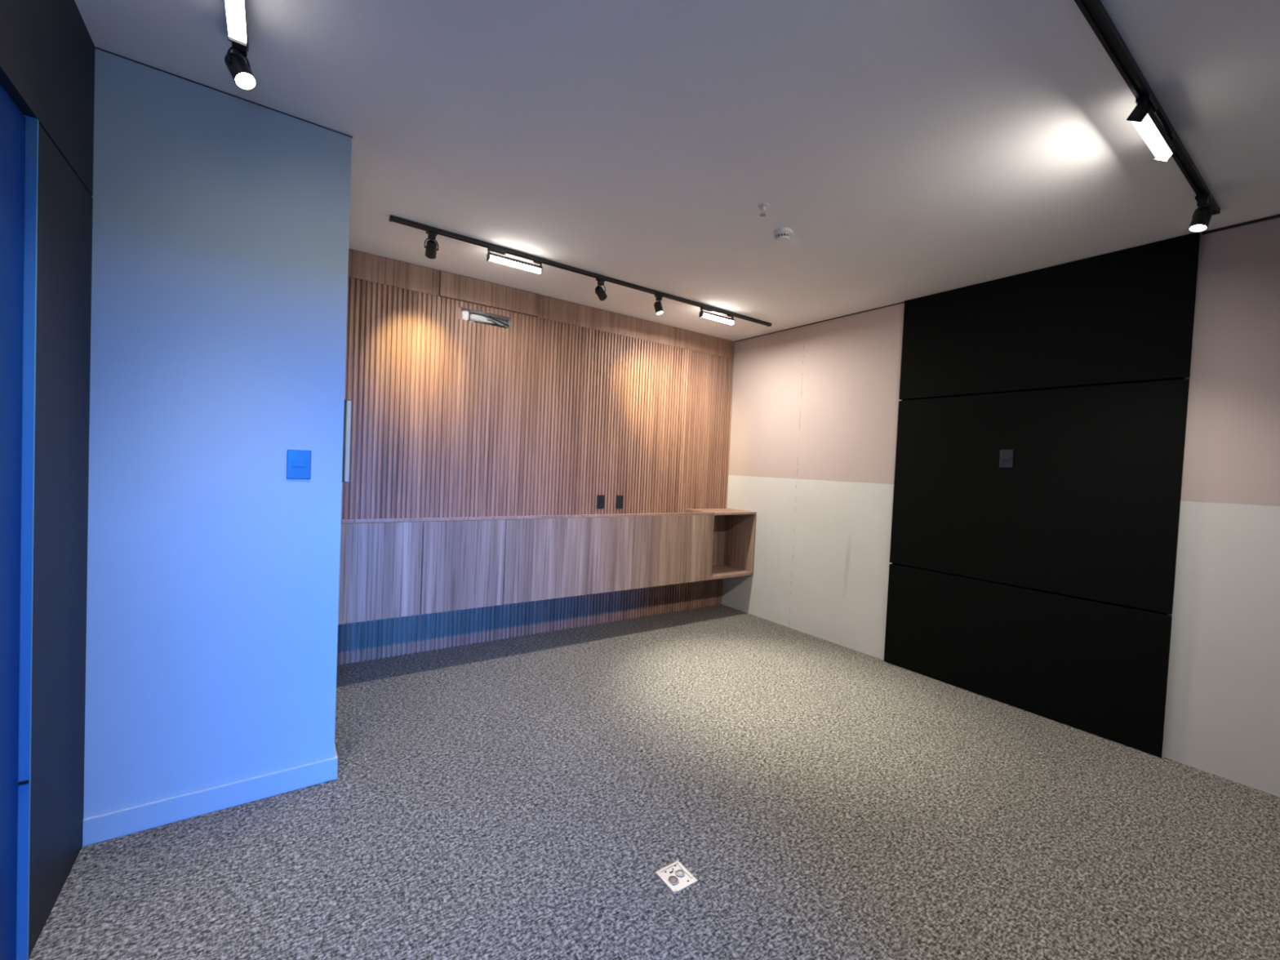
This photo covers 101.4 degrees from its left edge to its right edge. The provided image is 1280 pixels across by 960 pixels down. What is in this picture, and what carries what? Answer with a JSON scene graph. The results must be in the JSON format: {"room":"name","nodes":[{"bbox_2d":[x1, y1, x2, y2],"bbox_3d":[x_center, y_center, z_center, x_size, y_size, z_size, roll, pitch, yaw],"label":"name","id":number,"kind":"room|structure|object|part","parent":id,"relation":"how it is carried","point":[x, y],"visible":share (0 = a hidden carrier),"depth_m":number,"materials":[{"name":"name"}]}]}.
{"room":"empty meeting room","nodes":[
{"label":"empty meeting room","id":0,"kind":"room"},
{"bbox_2d":[0,0,94,956],"bbox_3d":[-0.630,0.023,-0.128,0.120,2.800,4.725,1,2,-35],"label":"wall","id":1,"kind":"structure","parent":0,"point":[47,47],"depth_m":1.58,"materials":[{"name":"paint"}]},
{"bbox_2d":[0,83,29,959],"bbox_3d":[-1.302,0.214,0.898,0.032,2.278,1.256,1,2,-35],"label":"door","id":2,"kind":"structure","parent":1,"relation":"in","point":[12,121],"depth_m":1.35,"materials":[{"name":"blue glass"}]},
{"bbox_2d":[15,115,39,959],"bbox_3d":[-1.702,0.186,1.393,0.119,2.295,0.012,1,2,-35],"label":"trim","id":3,"kind":"structure","parent":1,"relation":"attached to","point":[32,124],"depth_m":1.42,"materials":[{"name":"paint"}]},
{"bbox_2d":[83,48,351,818],"bbox_3d":[-2.151,-0.124,2.740,0.878,2.800,1.725,1,2,-35],"label":"wall partition","id":4,"kind":"structure","parent":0,"point":[220,264],"depth_m":2.02,"materials":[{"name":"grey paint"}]},
{"bbox_2d":[82,745,337,846],"bbox_3d":[-2.074,1.234,2.680,0.791,0.097,1.435,1,2,-35],"label":"baseboard","id":5,"kind":"structure","parent":4,"relation":"attached to","point":[113,824],"depth_m":2.06,"materials":[{"name":"grey paint"}]},
{"bbox_2d":[94,46,352,137],"bbox_3d":[-1.552,-1.478,2.024,0.781,0.004,0.002,1,2,-35],"label":"trim","id":6,"kind":"structure","parent":4,"relation":"attached to","point":[95,46],"depth_m":1.99,"materials":[{"name":"black metal"}]},
{"bbox_2d":[286,449,311,479],"bbox_3d":[-1.425,-0.065,2.190,0.085,0.121,0.010,1,2,-35],"label":"light switch","id":7,"kind":"object","parent":4,"relation":"attached to","point":[298,461],"visible":1,"depth_m":2.19,"materials":[{"name":"blue"}]},
{"bbox_2d":[342,276,537,482],"bbox_3d":[-0.677,-0.112,4.643,3.720,2.800,0.300,1,2,-35],"label":"wall","id":8,"kind":"structure","parent":0,"point":[508,319],"depth_m":4.07,"materials":[{"name":"paper"}]},
{"bbox_2d":[342,411,344,480],"bbox_3d":[-2.094,-0.268,3.575,0.126,0.546,0.010,1,2,-35],"label":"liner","id":9,"kind":"object","parent":8,"relation":"attached to","point":[344,411],"visible":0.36,"depth_m":3.61,"materials":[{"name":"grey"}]},
{"bbox_2d":[342,400,351,481],"bbox_3d":[-1.998,-0.264,3.574,0.024,0.546,0.122,1,2,-35],"label":"frame","id":10,"kind":"object","parent":8,"relation":"attached to","point":[348,403],"visible":1,"depth_m":3.53,"materials":[{"name":"grey paint"}]},
{"bbox_2d":[461,311,469,320],"bbox_3d":[-1.330,-1.243,3.973,0.061,0.076,0.057,1,2,-35],"label":"foam block","id":11,"kind":"object","parent":8,"relation":"in","point":[464,314],"visible":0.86,"depth_m":3.95,"materials":[{"name":"white"}]},
{"bbox_2d":[469,314,494,323],"bbox_3d":[-1.226,-1.249,4.078,0.202,0.058,0.044,1,2,-35],"label":"wrap","id":12,"kind":"object","parent":8,"relation":"on","point":[477,317],"visible":0.82,"depth_m":4.05,"materials":[{"name":"white"}]},
{"bbox_2d":[469,313,506,327],"bbox_3d":[-1.191,-1.242,4.122,0.295,0.080,0.005,1,2,-35],"label":"plate","id":13,"kind":"object","parent":8,"relation":"attached to","point":[488,317],"visible":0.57,"depth_m":4.16,"materials":[{"name":"grey metal"}]},
{"bbox_2d":[474,320,508,328],"bbox_3d":[-1.154,-1.208,4.078,0.268,0.022,0.033,1,2,-35],"label":"cable","id":14,"kind":"object","parent":8,"relation":"on","point":[491,324],"visible":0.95,"depth_m":4.06,"materials":[{"name":"black plastic"}]},
{"bbox_2d":[488,315,509,326],"bbox_3d":[-1.102,-1.243,4.105,0.167,0.056,0.025,1,2,-35],"label":"cable","id":15,"kind":"object","parent":8,"relation":"attached to","point":[490,317],"visible":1,"depth_m":4.10,"materials":[{"name":"black plastic"}]},
{"bbox_2d":[337,248,734,665],"bbox_3d":[-0.583,-0.105,4.508,3.716,2.797,0.030,1,2,-35],"label":"cladding","id":16,"kind":"object","parent":8,"relation":"attached to","point":[563,407],"visible":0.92,"depth_m":4.20,"materials":[{"name":"brown wood"}]},
{"bbox_3d":[-1.143,-1.425,4.037,0.767,0.180,0.030,1,2,-35],"label":"access panel","id":17,"kind":"part","parent":16,"relation":"part of","materials":[{"name":"brown wood"}]},
{"bbox_2d":[487,319,505,327],"bbox_3d":[-1.117,-1.215,4.075,0.143,0.041,0.015,1,2,-35],"label":"cable","id":18,"kind":"object","parent":16,"relation":"on","point":[487,319],"visible":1,"depth_m":4.07,"materials":[{"name":"black plastic"}]},
{"bbox_2d":[337,511,714,624],"bbox_3d":[-0.723,0.578,4.186,3.143,0.637,0.420,1,2,-35],"label":"cabinet","id":19,"kind":"object","parent":16,"relation":"attached to","point":[399,567],"visible":0.8,"depth_m":3.76,"materials":[{"name":"brown wood"}]},
{"bbox_3d":[-1.665,0.573,3.281,0.557,0.614,0.019,1,2,-35],"label":"door","id":20,"kind":"part","parent":19,"relation":"part of","materials":[{"name":"brown wood"}]},
{"bbox_3d":[-1.206,0.585,3.603,0.554,0.614,0.019,1,2,-35],"label":"door","id":21,"kind":"part","parent":19,"relation":"part of","materials":[{"name":"brown wood"}]},
{"bbox_3d":[-0.595,0.280,4.014,3.143,0.020,0.020,1,2,-35],"label":"rail","id":22,"kind":"part","parent":19,"relation":"part of","materials":[{"name":"brown wood"}]},
{"bbox_3d":[-0.519,0.602,4.085,1.112,0.614,0.019,1,2,-35],"label":"door","id":23,"kind":"part","parent":19,"relation":"part of","materials":[{"name":"brown wood"}]},
{"bbox_3d":[0.301,0.622,4.660,0.884,0.614,0.019,1,2,-35],"label":"door","id":24,"kind":"part","parent":19,"relation":"part of","materials":[{"name":"brown wood"}]},
{"bbox_2d":[596,494,604,508],"bbox_3d":[-0.351,0.195,4.676,0.076,0.122,0.008,1,2,-35],"label":"power outlet","id":25,"kind":"object","parent":16,"relation":"attached to","point":[600,498],"visible":1,"depth_m":4.67,"materials":[{"name":"black plastic"}]},
{"bbox_2d":[616,495,623,508],"bbox_3d":[-0.184,0.201,4.793,0.076,0.122,0.008,1,2,-35],"label":"power outlet","id":26,"kind":"object","parent":16,"relation":"attached to","point":[620,499],"visible":1,"depth_m":4.79,"materials":[{"name":"black plastic"}]},
{"bbox_2d":[684,508,756,579],"bbox_3d":[0.790,0.620,5.248,0.587,0.629,0.420,1,2,-35],"label":"shelf box","id":27,"kind":"object","parent":16,"relation":"attached to","point":[733,531],"visible":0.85,"depth_m":5.38,"materials":[{"name":"brown wood"}]},
{"bbox_2d":[27,604,1279,959],"bbox_3d":[0.701,1.487,1.944,4.898,0.120,6.550,1,2,-35],"label":"floor","id":28,"kind":"structure","parent":0,"point":[522,797],"depth_m":2.09,"materials":[{"name":"carpet"}]},
{"bbox_2d":[654,860,697,893],"bbox_3d":[0.127,1.401,1.853,0.108,0.005,0.110,1,2,-35],"label":"socket","id":29,"kind":"object","parent":28,"relation":"on","point":[675,876],"visible":1,"depth_m":1.85,"materials":[{"name":"white plastic"}]},
{"bbox_2d":[74,0,1279,341],"bbox_3d":[0.831,-1.429,1.863,4.898,0.120,6.550,1,2,-35],"label":"ceiling","id":30,"kind":"structure","parent":0,"point":[908,149],"depth_m":2.06,"materials":[{"name":"paint"}]},
{"bbox_2d":[388,214,771,326],"bbox_3d":[-0.114,-1.456,3.895,3.199,0.025,0.038,1,2,-35],"label":"track","id":31,"kind":"object","parent":30,"relation":"attached to","point":[392,218],"visible":1,"depth_m":3.58,"materials":[{"name":"black metal"}]},
{"bbox_2d":[424,229,439,258],"bbox_3d":[-1.241,-1.397,3.116,0.081,0.154,0.105,1,2,-35],"label":"spotlight","id":32,"kind":"object","parent":31,"relation":"attached to","point":[431,246],"visible":1,"depth_m":3.10,"materials":[{"name":"black metal"}]},
{"bbox_2d":[486,246,542,275],"bbox_3d":[-0.811,-1.423,3.408,0.361,0.080,0.047,1,2,-35],"label":"linear light","id":33,"kind":"object","parent":31,"relation":"attached to","point":[491,256],"visible":1,"depth_m":3.38,"materials":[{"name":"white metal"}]},
{"bbox_2d":[488,255,541,273],"bbox_3d":[-0.812,-1.401,3.409,0.344,0.020,0.043,1,2,-35],"label":"diffuser","id":34,"kind":"object","parent":33,"relation":"attached to","point":[505,260],"depth_m":3.40,"materials":[{"name":"white plastic"}]},
{"bbox_2d":[595,277,607,301],"bbox_3d":[-0.281,-1.377,3.785,0.079,0.148,0.105,4,2,35],"label":"spotlight","id":35,"kind":"object","parent":31,"relation":"attached to","point":[599,291],"visible":1,"depth_m":3.77,"materials":[{"name":"black metal"}]},
{"bbox_2d":[653,293,663,315],"bbox_3d":[0.147,-1.362,4.078,0.078,0.156,0.085,1,2,-35],"label":"spotlight","id":36,"kind":"object","parent":31,"relation":"attached to","point":[658,306],"visible":1,"depth_m":4.06,"materials":[{"name":"black metal"}]},
{"bbox_2d":[698,306,734,325],"bbox_3d":[0.654,-1.387,4.436,0.361,0.080,0.047,1,2,-35],"label":"linear light","id":37,"kind":"object","parent":31,"relation":"attached to","point":[703,313],"visible":1,"depth_m":4.41,"materials":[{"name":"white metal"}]},
{"bbox_2d":[702,312,733,324],"bbox_3d":[0.653,-1.365,4.437,0.344,0.020,0.043,1,2,-35],"label":"diffuser","id":38,"kind":"object","parent":37,"relation":"attached to","point":[708,315],"depth_m":4.43,"materials":[{"name":"white plastic"}]},
{"bbox_2d":[757,202,768,217],"bbox_3d":[0.629,-1.376,2.678,0.060,0.050,0.060,1,2,-35],"label":"sprinkler","id":39,"kind":"object","parent":30,"relation":"attached to","point":[762,206],"visible":1,"depth_m":2.67,"materials":[{"name":"white metal"}]},
{"bbox_3d":[0.629,-1.374,2.678,0.025,0.042,0.020,3,2,2],"label":"frame","id":40,"kind":"part","parent":39,"relation":"part of","materials":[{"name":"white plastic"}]},
{"bbox_2d":[773,227,792,243],"bbox_3d":[0.805,-1.375,2.958,0.108,0.052,0.108,1,2,-35],"label":"smoke detector","id":41,"kind":"object","parent":30,"relation":"attached to","point":[781,235],"visible":1,"depth_m":2.93,"materials":[{"name":"white plastic"}]},
{"bbox_2d":[1074,0,1220,215],"bbox_3d":[1.285,-1.326,1.484,3.627,0.025,0.038,1,2,-35],"label":"track","id":42,"kind":"object","parent":30,"relation":"attached to","point":[1094,11],"visible":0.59,"depth_m":1.69,"materials":[{"name":"black metal"}]},
{"bbox_2d":[1126,93,1177,162],"bbox_3d":[1.856,-1.259,1.895,0.376,0.087,0.064,1,2,-35],"label":"linear light","id":43,"kind":"object","parent":42,"relation":"attached to","point":[1143,117],"visible":1,"depth_m":1.85,"materials":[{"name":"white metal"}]},
{"bbox_2d":[1131,114,1172,159],"bbox_3d":[1.854,-1.243,1.898,0.359,0.040,0.047,1,2,-35],"label":"diffuser","id":44,"kind":"object","parent":43,"relation":"attached to","point":[1149,127],"depth_m":1.88,"materials":[{"name":"white plastic"}]},
{"bbox_2d":[1188,192,1213,232],"bbox_3d":[2.544,-1.208,2.374,0.079,0.155,0.074,1,2,-35],"label":"spotlight","id":45,"kind":"object","parent":42,"relation":"attached to","point":[1202,216],"visible":1,"depth_m":2.36,"materials":[{"name":"black metal"}]},
{"bbox_3d":[-0.867,-1.411,1.084,0.038,0.025,1.632,1,2,-35],"label":"track","id":46,"kind":"object","parent":30,"relation":"attached to","visible":0},
{"bbox_2d":[224,0,247,48],"bbox_3d":[-1.139,-1.384,1.470,0.047,0.080,0.381,1,2,-35],"label":"linear light","id":47,"kind":"object","parent":46,"relation":"attached to","point":[235,9],"visible":1,"depth_m":1.55,"materials":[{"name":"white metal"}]},
{"bbox_2d":[224,36,257,90],"bbox_3d":[-1.300,-1.359,1.707,0.086,0.157,0.088,1,2,-35],"label":"spotlight","id":48,"kind":"object","parent":46,"relation":"attached to","point":[241,72],"visible":0.97,"depth_m":1.70,"materials":[{"name":"black metal"}]},
{"bbox_2d":[721,217,1279,797],"bbox_3d":[2.625,0.072,3.299,0.150,2.800,6.300,1,2,-35],"label":"wall","id":49,"kind":"structure","parent":0,"point":[814,415],"depth_m":2.79,"materials":[{"name":"paint"}]},
{"bbox_2d":[734,213,1279,342],"bbox_3d":[2.715,-1.313,3.084,0.006,0.014,5.980,1,2,-35],"label":"trim","id":50,"kind":"structure","parent":49,"relation":"attached to","point":[1274,216],"depth_m":2.72,"materials":[{"name":"black"}]},
{"bbox_2d":[889,377,1189,614],"bbox_3d":[2.431,0.060,3.434,0.012,2.795,1.532,1,2,-35],"label":"board","id":51,"kind":"object","parent":49,"relation":"attached to","point":[1182,377],"visible":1,"depth_m":3.26,"materials":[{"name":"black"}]},
{"bbox_2d":[999,449,1013,467],"bbox_3d":[2.400,-0.140,3.435,0.010,0.120,0.078,1,2,-35],"label":"switch","id":52,"kind":"object","parent":51,"relation":"attached to","point":[1006,459],"visible":1,"depth_m":3.43,"materials":[{"name":"black plastic"}]},
{"bbox_2d":[884,564,1172,757],"bbox_3d":[2.377,1.072,3.451,0.018,0.766,1.564,1,2,-35],"label":"board","id":53,"kind":"object","parent":51,"relation":"attached to","point":[1098,668],"visible":1,"depth_m":3.27,"materials":[{"name":"black wood"}]},
{"bbox_2d":[898,231,1199,399],"bbox_3d":[2.467,-0.959,3.394,0.018,0.754,1.564,1,2,-35],"label":"board","id":54,"kind":"object","parent":51,"relation":"attached to","point":[1126,315],"visible":0.97,"depth_m":3.21,"materials":[{"name":"black"}]}
]}

